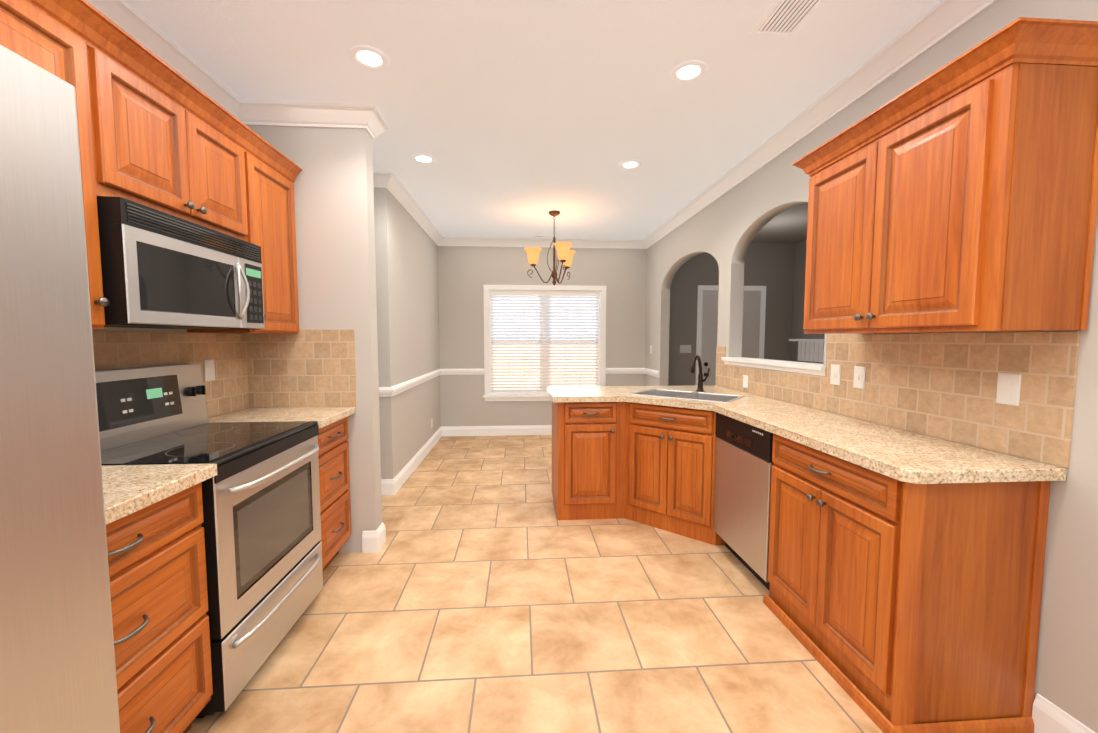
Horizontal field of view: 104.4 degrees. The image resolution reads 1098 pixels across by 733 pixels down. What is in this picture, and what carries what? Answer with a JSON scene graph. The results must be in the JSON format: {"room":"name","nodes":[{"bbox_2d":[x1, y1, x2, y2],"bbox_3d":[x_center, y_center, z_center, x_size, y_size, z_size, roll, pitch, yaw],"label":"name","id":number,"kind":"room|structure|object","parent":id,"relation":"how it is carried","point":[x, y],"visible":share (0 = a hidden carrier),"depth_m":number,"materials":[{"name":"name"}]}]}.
{"room":"kitchen","nodes":[
{"label":"kitchen","id":0,"kind":"room"},
{"bbox_2d":[92,327,245,417],"bbox_3d":[-1.770,-0.031,0.455,0.115,2.740,4.550,0,4,-4],"label":"wall","id":1,"kind":"structure","parent":0,"point":[112,329],"depth_m":1.91,"materials":[{"name":"beige tile"}]},
{"bbox_2d":[0,0,111,328],"bbox_3d":[-1.582,-0.578,1.039,0.325,0.955,0.640,0,4,-4],"label":"upper cabinet","id":2,"kind":"object","parent":1,"relation":"attached to","point":[57,36],"depth_m":1.31,"materials":[{"name":"brown wood"}]},
{"bbox_2d":[72,0,99,19],"bbox_3d":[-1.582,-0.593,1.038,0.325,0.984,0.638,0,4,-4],"label":"crown molding","id":3,"kind":"structure","parent":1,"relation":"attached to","point":[92,12],"depth_m":1.30,"materials":[{"name":"brown wood"}]},
{"bbox_2d":[86,0,245,124],"bbox_3d":[-1.669,-1.342,0.316,0.080,0.104,4.430,0,4,-4],"label":"crown molding","id":4,"kind":"structure","parent":1,"relation":"attached to","point":[120,12],"depth_m":1.97,"materials":[{"name":"white"}]},
{"bbox_2d":[92,331,248,416],"bbox_3d":[-1.791,0.087,1.686,0.009,0.452,1.870,0,4,-4],"label":"backsplash","id":5,"kind":"structure","parent":1,"relation":"attached to","point":[227,390],"depth_m":2.18,"materials":[{"name":"tile"}]},
{"bbox_2d":[204,359,214,380],"bbox_3d":[-1.823,0.020,2.288,0.008,0.115,0.072,0,4,-4],"label":"outlet plates","id":6,"kind":"object","parent":5,"relation":"attached to","point":[209,370],"visible":1,"depth_m":2.28,"materials":[{"name":"white plastic"}]},
{"bbox_2d":[100,16,251,135],"bbox_3d":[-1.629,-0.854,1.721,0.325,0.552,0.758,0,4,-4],"label":"crown molding","id":7,"kind":"structure","parent":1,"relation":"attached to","point":[108,24],"depth_m":1.58,"materials":[{"name":"brown wood"}]},
{"bbox_2d":[100,24,259,333],"bbox_3d":[-1.630,-0.624,1.736,0.325,0.955,0.761,0,4,-4],"label":"upper cabinet","id":8,"kind":"object","parent":1,"relation":"attached to","point":[156,132],"depth_m":1.66,"materials":[{"name":"brown wood"}]},
{"bbox_2d":[97,196,264,329],"bbox_3d":[-1.584,-0.368,1.756,0.411,0.413,0.754,0,4,-4],"label":"microwave","id":9,"kind":"object","parent":8,"relation":"attached to","point":[161,270],"visible":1,"depth_m":1.59,"materials":[{"name":"silver plastic"}]},
{"bbox_2d":[252,140,299,333],"bbox_3d":[-1.671,-0.663,2.344,0.325,0.955,0.460,0,4,-4],"label":"upper cabinet","id":10,"kind":"object","parent":1,"relation":"attached to","point":[273,204],"depth_m":2.36,"materials":[{"name":"brown wood"}]},
{"bbox_2d":[246,125,381,552],"bbox_3d":[-1.489,-0.177,2.689,0.750,2.740,0.120,0,4,-4],"label":"wall","id":11,"kind":"structure","parent":0,"point":[334,224],"depth_m":2.61,"materials":[{"name":"grey paint"}]},
{"bbox_2d":[246,330,356,406],"bbox_3d":[-1.530,0.012,2.634,0.641,0.479,0.009,0,4,-4],"label":"backsplash","id":12,"kind":"structure","parent":11,"relation":"attached to","point":[308,368],"depth_m":2.63,"materials":[{"name":"tile"}]},
{"bbox_2d":[240,99,381,135],"bbox_3d":[-1.397,-1.485,2.515,0.740,0.104,0.090,0,4,-4],"label":"crown molding","id":13,"kind":"structure","parent":11,"relation":"attached to","point":[254,112],"depth_m":2.51,"materials":[{"name":"white"}]},
{"bbox_2d":[362,523,385,546],"bbox_3d":[-2.158,1.121,2.787,2.116,0.138,0.036,0,4,-4],"label":"baseboard","id":14,"kind":"structure","parent":11,"relation":"attached to","point":[378,537],"depth_m":2.73,"materials":[{"name":"white wood"}]},
{"bbox_2d":[371,118,388,138],"bbox_3d":[-2.128,-1.494,2.650,2.180,0.104,0.100,0,4,-4],"label":"crown molding","id":15,"kind":"structure","parent":11,"relation":"attached to","point":[384,126],"depth_m":2.71,"materials":[{"name":"white"}]},
{"bbox_2d":[373,187,396,478],"bbox_3d":[-2.326,-0.239,3.650,1.910,2.740,0.115,0,4,-4],"label":"wall","id":16,"kind":"structure","parent":0,"point":[383,263],"depth_m":3.66,"materials":[{"name":"grey paint"}]},
{"bbox_2d":[373,171,377,187],"bbox_3d":[-2.329,-1.547,3.467,1.890,0.104,0.080,0,4,-4],"label":"crown molding","id":17,"kind":"structure","parent":16,"relation":"attached to","point":[375,173],"depth_m":3.52,"materials":[{"name":"white wood"}]},
{"bbox_2d":[379,387,388,396],"bbox_3d":[-2.331,0.224,3.609,1.890,0.084,0.026,0,4,-4],"label":"trim","id":18,"kind":"structure","parent":16,"relation":"attached to","point":[383,391],"depth_m":3.66,"materials":[{"name":"white wood"}]},
{"bbox_2d":[381,479,390,494],"bbox_3d":[-2.331,1.063,3.669,1.890,0.138,0.016,0,4,-4],"label":"baseboard","id":19,"kind":"structure","parent":16,"relation":"attached to","point":[385,483],"depth_m":3.72,"materials":[{"name":"white wood"}]},
{"bbox_2d":[390,193,440,473],"bbox_3d":[-1.506,-0.317,4.831,0.115,2.740,2.135,0,4,-4],"label":"wall","id":20,"kind":"structure","parent":0,"point":[415,296],"depth_m":4.49,"materials":[{"name":"grey paint"}]},
{"bbox_2d":[378,171,441,243],"bbox_3d":[-1.399,-1.621,4.600,0.080,0.104,2.220,0,4,-4],"label":"crown molding","id":21,"kind":"structure","parent":20,"relation":"attached to","point":[386,179],"depth_m":4.08,"materials":[{"name":"white wood"}]},
{"bbox_2d":[388,369,441,396],"bbox_3d":[-1.431,0.147,4.795,0.026,0.084,2.276,0,4,-4],"label":"trim","id":22,"kind":"structure","parent":20,"relation":"attached to","point":[395,389],"depth_m":4.33,"materials":[{"name":"white wood"}]},
{"bbox_2d":[391,427,441,494],"bbox_3d":[-1.436,0.986,4.845,0.016,0.138,2.246,0,4,-4],"label":"baseboard","id":23,"kind":"structure","parent":20,"relation":"attached to","point":[396,483],"depth_m":4.39,"materials":[{"name":"white wood"}]},
{"bbox_2d":[124,0,940,243],"bbox_3d":[0.326,-1.535,2.081,7.230,0.050,7.930,0,4,-4],"label":"ceiling","id":24,"kind":"structure","parent":0,"point":[518,118],"depth_m":2.30,"materials":[{"name":"white paint"}]},
{"bbox_2d":[349,45,389,69],"bbox_3d":[-0.877,-1.506,2.082,0.183,0.007,0.183,3,5,41],"label":"recessed light","id":25,"kind":"object","parent":24,"relation":"in","point":[368,57],"depth_m":2.07,"materials":[{"name":"white"}]},
{"bbox_2d":[411,153,435,163],"bbox_3d":[-0.956,-1.582,3.247,0.183,0.007,0.183,3,5,41],"label":"recessed light","id":26,"kind":"object","parent":24,"relation":"in","point":[419,158],"depth_m":3.24,"materials":[{"name":"white"}]},
{"bbox_2d":[535,234,545,236],"bbox_3d":[-0.117,-1.732,5.644,0.140,0.019,0.090,0,4,-4],"label":"smoke detector","id":27,"kind":"object","parent":24,"relation":"attached to","point":[540,235],"visible":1,"depth_m":5.60,"materials":[{"name":"white plastic"}]},
{"bbox_2d":[524,210,575,285],"bbox_3d":[0.024,-1.276,4.614,0.585,0.794,0.598,0,4,-4],"label":"chandelier","id":28,"kind":"object","parent":24,"relation":"hanging from","point":[565,253],"visible":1,"depth_m":4.62,"materials":[{"name":"glass"}]},
{"bbox_2d":[618,160,641,169],"bbox_3d":[0.640,-1.589,3.355,0.183,0.007,0.183,3,5,41],"label":"recessed light","id":29,"kind":"object","parent":24,"relation":"in","point":[627,164],"depth_m":3.35,"materials":[{"name":"white"}]},
{"bbox_2d":[670,60,707,82],"bbox_3d":[0.719,-1.513,2.190,0.183,0.007,0.183,3,5,41],"label":"recessed light","id":30,"kind":"object","parent":24,"relation":"in","point":[692,70],"depth_m":2.18,"materials":[{"name":"white"}]},
{"bbox_2d":[749,0,826,36],"bbox_3d":[1.020,-1.483,1.745,0.210,0.009,0.360,0,4,-4],"label":"ceiling vent","id":31,"kind":"object","parent":24,"relation":"in","point":[787,18],"visible":1,"depth_m":1.81,"materials":[{"name":"white metal"}]},
{"bbox_2d":[187,435,882,732],"bbox_3d":[0.326,1.254,2.263,7.230,0.060,7.930,0,4,-4],"label":"floor","id":32,"kind":"structure","parent":0,"point":[484,590],"depth_m":1.97,"materials":[{"name":"tile"}]},
{"bbox_2d":[0,45,119,732],"bbox_3d":[-1.205,0.442,0.336,0.933,1.810,0.905,0,4,-4],"label":"refrigerator","id":33,"kind":"object","parent":32,"relation":"on","point":[57,665],"visible":1,"depth_m":0.70,"materials":[{"name":"silver metal"}]},
{"bbox_2d":[106,482,212,732],"bbox_3d":[-1.446,0.844,1.141,0.595,0.904,0.638,0,4,-4],"label":"base cabinet","id":34,"kind":"object","parent":32,"relation":"on","point":[158,585],"depth_m":1.28,"materials":[{"name":"brown wood"}]},
{"bbox_2d":[95,364,322,717],"bbox_3d":[-1.447,0.629,1.831,0.686,1.243,0.756,0,4,-4],"label":"range","id":35,"kind":"object","parent":32,"relation":"on","point":[261,524],"visible":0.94,"depth_m":1.73,"materials":[{"name":"silver metal"}]},
{"bbox_2d":[318,416,350,570],"bbox_3d":[-1.535,0.759,2.447,0.595,0.904,0.458,0,4,-4],"label":"base cabinet","id":36,"kind":"object","parent":32,"relation":"on","point":[333,453],"depth_m":2.46,"materials":[{"name":"brown wood"}]},
{"bbox_2d":[102,407,354,524],"bbox_3d":[-1.468,0.332,1.719,0.635,0.040,1.860,0,4,-4],"label":"countertop","id":37,"kind":"structure","parent":36,"relation":"on","point":[128,489],"depth_m":1.35,"materials":[{"name":"stone"}]},
{"bbox_2d":[552,402,724,545],"bbox_3d":[0.811,0.703,3.309,1.505,0.904,1.080,0,4,-4],"label":"base cabinet","id":38,"kind":"object","parent":32,"relation":"on","point":[647,464],"depth_m":3.14,"materials":[{"name":"brown wood"}]},
{"bbox_2d":[547,385,1065,483],"bbox_3d":[0.838,0.276,2.588,1.545,0.040,2.505,0,4,-4],"label":"countertop","id":39,"kind":"structure","parent":38,"relation":"on","point":[903,455],"depth_m":1.79,"materials":[{"name":"stone"}]},
{"bbox_2d":[630,388,744,402],"bbox_3d":[1.038,0.313,3.218,0.727,0.203,0.432,3,5,39],"label":"sink","id":40,"kind":"object","parent":39,"relation":"in","point":[716,397],"visible":0.17,"depth_m":3.31,"materials":[{"name":"silver metal"}]},
{"bbox_2d":[690,355,709,391],"bbox_3d":[1.191,0.058,3.364,0.207,0.292,0.175,0,4,-4],"label":"faucet","id":41,"kind":"object","parent":39,"relation":"on","point":[701,380],"visible":1,"depth_m":3.40,"materials":[{"name":"brown metal"}]},
{"bbox_2d":[714,412,773,589],"bbox_3d":[1.359,0.756,2.504,0.521,0.902,0.599,0,4,-4],"label":"dishwasher","id":42,"kind":"object","parent":32,"relation":"on","point":[744,463],"visible":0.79,"depth_m":2.42,"materials":[{"name":"silver metal"}]},
{"bbox_2d":[763,434,1050,732],"bbox_3d":[1.403,0.800,1.816,0.526,0.904,0.772,0,4,-4],"label":"base cabinet","id":43,"kind":"object","parent":32,"relation":"on","point":[893,605],"depth_m":1.47,"materials":[{"name":"brown wood"}]},
{"bbox_2d":[438,243,794,426],"bbox_3d":[1.014,-0.401,6.127,5.320,2.740,0.115,0,4,-4],"label":"wall","id":44,"kind":"structure","parent":0,"point":[466,274],"depth_m":6.02,"materials":[{"name":"grey paint"}]},
{"bbox_2d":[442,369,483,374],"bbox_3d":[-1.195,0.072,5.937,0.572,0.084,0.026,0,4,-4],"label":"trim","id":45,"kind":"structure","parent":44,"relation":"attached to","point":[444,371],"depth_m":5.93,"materials":[{"name":"white wood"}]},
{"bbox_2d":[442,425,551,435],"bbox_3d":[-0.069,0.906,6.073,2.910,0.138,0.016,0,4,-4],"label":"baseboard","id":46,"kind":"structure","parent":44,"relation":"attached to","point":[517,429],"depth_m":6.02,"materials":[{"name":"white wood"}]},
{"bbox_2d":[436,237,641,248],"bbox_3d":[-0.122,-1.704,5.867,2.800,0.104,0.080,0,4,-4],"label":"crown molding","id":47,"kind":"structure","parent":44,"relation":"attached to","point":[446,241],"depth_m":5.86,"materials":[{"name":"white wood"}]},
{"bbox_2d":[483,285,605,400],"bbox_3d":[-0.053,-0.336,6.043,1.780,1.670,0.185,0,4,-4],"label":"window","id":48,"kind":"structure","parent":44,"relation":"in","point":[538,345],"depth_m":6.07,"materials":[{"name":"white"}]},
{"bbox_2d":[490,292,599,393],"bbox_3d":[-0.052,-0.335,6.034,1.532,1.426,0.058,0,4,-4],"label":"window blinds","id":49,"kind":"object","parent":48,"relation":"attached to","point":[552,296],"visible":0.92,"depth_m":6.03,"materials":[{"name":"white plastic"}]},
{"bbox_2d":[606,368,642,373],"bbox_3d":[1.073,0.062,6.090,0.522,0.084,0.026,0,4,-4],"label":"trim","id":50,"kind":"structure","parent":44,"relation":"attached to","point":[608,370],"depth_m":6.09,"materials":[{"name":"white wood"}]},
{"bbox_2d":[680,345,690,352],"bbox_3d":[1.970,-0.251,6.138,0.165,0.115,0.012,0,4,-4],"label":"light switch","id":51,"kind":"object","parent":44,"relation":"attached to","point":[685,348],"depth_m":6.14,"materials":[{"name":"white plastic"}]},
{"bbox_2d":[695,285,765,384],"bbox_3d":[2.637,-0.098,6.159,1.010,2.130,0.080,0,4,-4],"label":"room door","id":52,"kind":"structure","parent":44,"relation":"in","point":[753,326],"depth_m":6.15,"materials":[{"name":"white wood"}]},
{"bbox_2d":[791,240,824,363],"bbox_3d":[3.875,-0.159,2.412,0.115,2.740,7.700,0,4,-4],"label":"wall","id":53,"kind":"structure","parent":0,"point":[798,331],"depth_m":6.06,"materials":[{"name":"grey paint"}]},
{"bbox_2d":[789,339,824,361],"bbox_3d":[3.527,-0.212,5.650,0.138,0.305,0.900,0,4,-4],"label":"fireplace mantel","id":54,"kind":"object","parent":53,"relation":"attached to","point":[811,350],"visible":0.54,"depth_m":5.77,"materials":[{"name":"white"}]},
{"bbox_2d":[645,0,1097,732],"bbox_3d":[1.700,-0.149,2.265,0.115,2.740,7.700,0,4,-4],"label":"wall","id":55,"kind":"structure","parent":0,"point":[725,228],"depth_m":1.54,"materials":[{"name":"grey paint"}]},
{"bbox_2d":[643,368,659,377],"bbox_3d":[1.391,0.081,5.801,0.026,0.084,0.648,0,4,-4],"label":"trim","id":56,"kind":"structure","parent":55,"relation":"attached to","point":[651,372],"depth_m":5.75,"materials":[{"name":"white wood"}]},
{"bbox_2d":[721,357,825,375],"bbox_3d":[1.638,-0.013,3.111,0.185,0.058,1.235,0,4,-4],"label":"trim","id":57,"kind":"structure","parent":55,"relation":"attached to","point":[803,367],"depth_m":2.93,"materials":[{"name":"white wood"}]},
{"bbox_2d":[642,0,996,248],"bbox_3d":[1.603,-1.463,2.173,0.080,0.104,7.700,0,4,-4],"label":"crown molding","id":58,"kind":"structure","parent":55,"relation":"attached to","point":[936,23],"depth_m":2.26,"materials":[{"name":"white"}]},
{"bbox_2d":[715,331,1079,467],"bbox_3d":[1.614,0.028,2.631,0.009,0.446,2.518,0,4,-4],"label":"backsplash","id":59,"kind":"structure","parent":55,"relation":"attached to","point":[941,385],"depth_m":1.76,"materials":[{"name":"tile"}]},
{"bbox_2d":[743,375,748,387],"bbox_3d":[1.555,0.119,3.368,0.008,0.100,0.072,0,4,-4],"label":"electrical outlet plate","id":60,"kind":"object","parent":59,"relation":"attached to","point":[745,378],"depth_m":3.36,"materials":[{"name":"white plastic"}]},
{"bbox_2d":[830,364,840,385],"bbox_3d":[1.618,0.047,2.408,0.012,0.115,0.072,0,4,-4],"label":"electrical outlet plate","id":61,"kind":"object","parent":59,"relation":"attached to","point":[835,377],"depth_m":2.40,"materials":[{"name":"white plastic"}]},
{"bbox_2d":[853,366,865,388],"bbox_3d":[1.629,0.058,2.239,0.012,0.115,0.072,0,4,-4],"label":"electrical outlet plate","id":62,"kind":"object","parent":59,"relation":"attached to","point":[859,372],"depth_m":2.23,"materials":[{"name":"white plastic"}]},
{"bbox_2d":[996,373,1021,405],"bbox_3d":[1.678,0.082,1.556,0.008,0.115,0.072,0,4,-4],"label":"electrical outlet plate","id":63,"kind":"object","parent":59,"relation":"attached to","point":[1008,388],"depth_m":1.55,"materials":[{"name":"white plastic"}]},
{"bbox_2d":[792,17,1097,333],"bbox_3d":[1.481,-0.583,1.750,0.367,0.882,1.014,0,4,-4],"label":"upper cabinet","id":64,"kind":"object","parent":55,"relation":"attached to","point":[959,193],"visible":1,"depth_m":1.38,"materials":[{"name":"brown wood"}]},
{"bbox_2d":[1032,693,1094,732],"bbox_3d":[1.794,1.303,-0.002,0.016,0.138,2.985,0,4,-4],"label":"baseboard","id":65,"kind":"structure","parent":55,"relation":"attached to","point":[1048,716],"depth_m":1.43,"materials":[{"name":"white wood"}]}
]}

